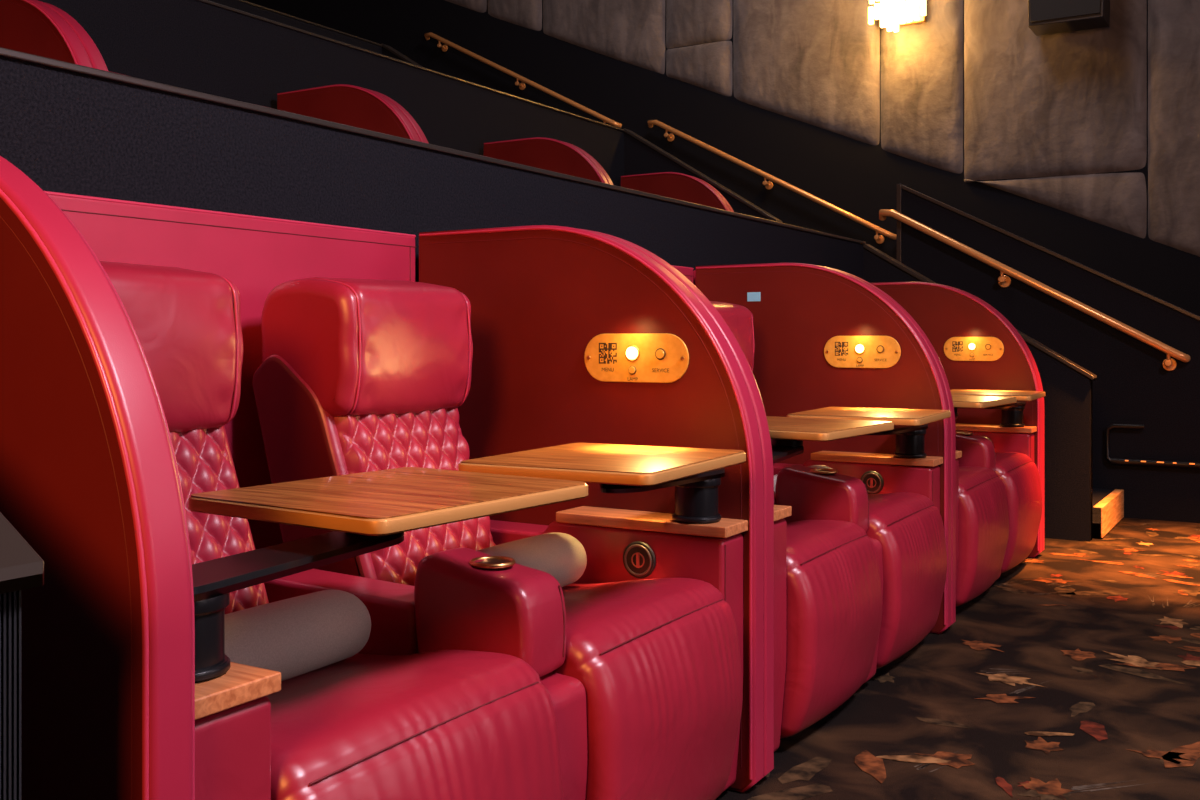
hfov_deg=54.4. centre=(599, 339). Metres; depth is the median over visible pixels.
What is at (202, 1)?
cap
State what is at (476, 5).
padding
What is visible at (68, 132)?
wall
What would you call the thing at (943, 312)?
divider
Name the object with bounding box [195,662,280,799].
console
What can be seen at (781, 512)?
console
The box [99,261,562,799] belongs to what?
seat
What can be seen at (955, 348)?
control panel
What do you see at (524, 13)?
padding
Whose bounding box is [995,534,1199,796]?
leaf
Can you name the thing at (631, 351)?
lamp
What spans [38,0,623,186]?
wall
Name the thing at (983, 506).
seat
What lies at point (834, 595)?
recliner footrest
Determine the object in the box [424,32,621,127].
handrail
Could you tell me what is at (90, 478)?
divider
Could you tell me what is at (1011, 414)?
tray table
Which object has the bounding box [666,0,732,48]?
padding
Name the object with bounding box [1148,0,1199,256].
wall panel
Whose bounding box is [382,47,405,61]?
wall
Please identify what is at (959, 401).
tray table
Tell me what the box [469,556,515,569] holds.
cup holder
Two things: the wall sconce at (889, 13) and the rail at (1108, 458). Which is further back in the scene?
the wall sconce at (889, 13)
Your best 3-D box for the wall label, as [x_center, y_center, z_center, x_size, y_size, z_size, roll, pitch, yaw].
[0.602,-0.169,4.565,0.056,0.036,0.002,0,0,31]
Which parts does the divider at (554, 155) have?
panel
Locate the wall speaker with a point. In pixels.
(1045, 17)
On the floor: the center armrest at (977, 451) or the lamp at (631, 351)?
the center armrest at (977, 451)
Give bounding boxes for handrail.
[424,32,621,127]
[648,120,896,243]
[879,209,1190,370]
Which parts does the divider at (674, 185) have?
panel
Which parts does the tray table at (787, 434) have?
swing arm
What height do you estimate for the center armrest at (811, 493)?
0.640 m
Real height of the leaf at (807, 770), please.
0.001 m
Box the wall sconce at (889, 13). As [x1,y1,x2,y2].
[868,0,925,31]
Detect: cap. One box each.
[0,512,43,593]
[196,0,624,131]
[237,0,381,45]
[381,43,421,66]
[624,128,781,222]
[863,244,1096,380]
[901,185,1199,320]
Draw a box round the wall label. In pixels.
[747,292,760,301]
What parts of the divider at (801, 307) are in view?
panel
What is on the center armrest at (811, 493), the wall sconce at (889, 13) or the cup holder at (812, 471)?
the cup holder at (812, 471)
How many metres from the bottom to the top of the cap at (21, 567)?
0.694 m
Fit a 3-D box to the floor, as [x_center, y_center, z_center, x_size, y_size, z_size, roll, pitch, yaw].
[3.159,1.111,1.658,8.300,0.100,14.100,0,0,31]
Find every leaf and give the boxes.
[748,520,1199,799]
[876,542,1199,762]
[914,522,1199,792]
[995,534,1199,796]
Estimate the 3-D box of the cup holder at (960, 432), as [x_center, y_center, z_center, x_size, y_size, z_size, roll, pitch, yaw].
[1.577,0.405,5.069,0.085,0.009,0.085,0,0,-9]
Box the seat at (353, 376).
[253,277,742,799]
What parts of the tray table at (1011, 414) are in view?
swing arm, post, post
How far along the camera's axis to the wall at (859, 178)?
10.80 m
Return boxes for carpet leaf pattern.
[855,528,1199,799]
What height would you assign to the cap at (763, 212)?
0.834 m
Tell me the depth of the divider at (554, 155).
7.40 m
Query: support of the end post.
on the floor
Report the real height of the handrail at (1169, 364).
1.038 m
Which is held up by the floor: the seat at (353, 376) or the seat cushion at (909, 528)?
the seat at (353, 376)
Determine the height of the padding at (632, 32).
1.498 m
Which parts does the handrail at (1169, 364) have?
knob, knob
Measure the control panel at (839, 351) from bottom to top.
0.120 m
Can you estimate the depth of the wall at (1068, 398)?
6.20 m
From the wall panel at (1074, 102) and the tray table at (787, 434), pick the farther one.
the wall panel at (1074, 102)
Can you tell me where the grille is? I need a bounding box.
[1030,0,1100,21]
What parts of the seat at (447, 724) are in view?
quilted backrest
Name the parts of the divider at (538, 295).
panel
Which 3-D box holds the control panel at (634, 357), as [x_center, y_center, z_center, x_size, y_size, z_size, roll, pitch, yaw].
[0.085,0.044,2.864,0.294,0.120,0.014,0,0,31]
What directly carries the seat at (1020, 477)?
on the floor
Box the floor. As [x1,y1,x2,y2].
[716,518,1199,799]
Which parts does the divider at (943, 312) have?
panel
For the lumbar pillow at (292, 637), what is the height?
0.126 m
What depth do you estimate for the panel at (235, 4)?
9.82 m
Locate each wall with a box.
[0,47,865,281]
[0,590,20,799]
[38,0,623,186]
[248,0,1199,315]
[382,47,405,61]
[624,132,771,220]
[864,248,1091,541]
[902,189,1199,522]
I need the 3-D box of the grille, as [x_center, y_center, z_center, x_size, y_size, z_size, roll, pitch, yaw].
[3.562,-2.814,8.936,0.540,0.690,0.015,0,0,31]
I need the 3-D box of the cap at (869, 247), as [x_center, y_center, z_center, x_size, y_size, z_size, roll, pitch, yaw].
[2.085,-0.174,6.484,1.240,0.774,0.124,0,0,31]
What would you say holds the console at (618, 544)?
on the floor
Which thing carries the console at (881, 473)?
on the floor
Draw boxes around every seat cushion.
[266,649,562,799]
[552,578,742,799]
[866,492,946,668]
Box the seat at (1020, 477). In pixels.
[995,452,1041,572]
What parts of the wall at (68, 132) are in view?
cap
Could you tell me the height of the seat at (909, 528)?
1.210 m
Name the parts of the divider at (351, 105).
panel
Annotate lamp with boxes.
[625,345,638,374]
[855,343,864,362]
[968,342,975,356]
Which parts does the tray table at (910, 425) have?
swing arm, post, post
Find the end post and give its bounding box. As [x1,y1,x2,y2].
[897,184,904,262]
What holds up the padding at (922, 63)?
attached to the wall at (859, 178)
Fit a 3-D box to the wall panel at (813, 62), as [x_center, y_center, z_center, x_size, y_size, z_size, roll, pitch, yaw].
[1.826,-3.600,10.489,1.400,3.878,0.066,0,0,31]
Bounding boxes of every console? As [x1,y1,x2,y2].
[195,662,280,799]
[490,506,747,791]
[773,451,942,627]
[774,505,791,751]
[955,423,1036,461]
[956,450,961,578]
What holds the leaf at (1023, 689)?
on the floor
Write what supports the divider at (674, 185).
on the floor
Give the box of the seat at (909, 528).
[710,301,946,668]
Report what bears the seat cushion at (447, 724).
on the seat at (447, 724)
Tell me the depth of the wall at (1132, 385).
7.01 m
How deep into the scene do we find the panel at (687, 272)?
4.64 m
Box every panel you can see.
[44,191,415,549]
[208,0,381,53]
[584,333,688,382]
[671,265,693,282]
[824,336,900,367]
[944,337,1003,360]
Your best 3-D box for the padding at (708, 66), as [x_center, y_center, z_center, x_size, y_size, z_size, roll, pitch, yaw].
[0.924,-2.522,11.033,0.707,0.553,0.060,0,0,31]
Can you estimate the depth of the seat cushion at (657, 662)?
2.28 m
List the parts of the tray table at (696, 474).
swing arm, post, post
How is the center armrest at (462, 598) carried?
on the floor
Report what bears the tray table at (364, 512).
on the console at (233, 708)
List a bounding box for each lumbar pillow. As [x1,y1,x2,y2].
[225,590,370,680]
[477,532,586,586]
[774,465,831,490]
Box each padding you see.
[445,0,486,12]
[488,0,541,30]
[543,0,664,73]
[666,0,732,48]
[666,41,732,95]
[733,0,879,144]
[881,0,962,173]
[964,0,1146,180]
[964,172,1146,237]
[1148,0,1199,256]
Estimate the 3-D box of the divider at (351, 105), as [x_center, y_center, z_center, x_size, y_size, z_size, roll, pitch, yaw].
[-1.236,-0.619,5.922,1.010,1.360,0.132,0,0,31]
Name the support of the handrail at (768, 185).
attached to the wall at (859, 178)
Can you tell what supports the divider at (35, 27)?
on the floor
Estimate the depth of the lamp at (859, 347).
4.33 m
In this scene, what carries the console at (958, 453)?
on the floor
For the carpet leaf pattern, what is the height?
0.001 m
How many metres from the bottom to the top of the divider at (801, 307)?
1.360 m
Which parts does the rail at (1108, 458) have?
rail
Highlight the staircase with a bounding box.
[1092,488,1123,538]
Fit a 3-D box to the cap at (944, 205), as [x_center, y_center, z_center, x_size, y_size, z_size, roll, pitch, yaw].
[2.986,-0.426,7.109,2.300,1.189,0.124,0,0,31]
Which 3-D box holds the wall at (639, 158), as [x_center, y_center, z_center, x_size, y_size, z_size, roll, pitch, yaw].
[0.778,-0.819,9.139,1.300,1.760,0.100,0,0,31]
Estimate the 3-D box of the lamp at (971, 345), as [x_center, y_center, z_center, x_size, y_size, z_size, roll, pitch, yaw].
[1.851,0.049,5.808,0.040,0.073,0.008,0,0,31]
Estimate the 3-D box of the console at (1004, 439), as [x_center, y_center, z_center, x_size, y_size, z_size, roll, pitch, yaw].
[1.679,0.731,5.845,0.946,0.623,0.133,0,0,31]
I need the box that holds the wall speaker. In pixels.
[1028,0,1109,35]
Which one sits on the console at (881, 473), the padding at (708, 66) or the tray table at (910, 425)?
the tray table at (910, 425)
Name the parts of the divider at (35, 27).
panel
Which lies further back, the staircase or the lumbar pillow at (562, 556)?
the staircase
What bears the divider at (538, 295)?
on the floor
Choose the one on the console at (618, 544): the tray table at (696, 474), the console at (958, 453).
the tray table at (696, 474)
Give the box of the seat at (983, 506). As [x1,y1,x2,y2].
[956,466,1008,606]
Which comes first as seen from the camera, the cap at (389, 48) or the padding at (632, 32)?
the cap at (389, 48)
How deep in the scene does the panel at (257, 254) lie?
2.71 m
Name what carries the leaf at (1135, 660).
on the floor
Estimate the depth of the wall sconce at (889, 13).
9.83 m
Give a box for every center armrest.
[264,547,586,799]
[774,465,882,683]
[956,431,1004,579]
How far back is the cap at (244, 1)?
9.90 m
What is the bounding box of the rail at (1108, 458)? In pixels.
[1105,424,1199,467]
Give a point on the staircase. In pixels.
(1107, 504)
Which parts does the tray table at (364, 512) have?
post, post, swing arm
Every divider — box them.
[0,0,108,71]
[0,156,194,799]
[277,84,427,142]
[419,225,773,792]
[484,137,613,184]
[621,172,733,211]
[695,263,955,633]
[871,282,1043,557]
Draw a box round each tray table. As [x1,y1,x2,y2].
[188,467,587,682]
[458,443,745,523]
[766,416,893,463]
[787,407,950,457]
[950,389,1045,426]
[952,395,1016,418]
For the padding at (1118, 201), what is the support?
attached to the wall at (859, 178)
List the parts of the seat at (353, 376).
quilted backrest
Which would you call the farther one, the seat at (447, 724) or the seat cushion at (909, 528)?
the seat cushion at (909, 528)
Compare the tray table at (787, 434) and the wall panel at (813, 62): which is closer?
the tray table at (787, 434)

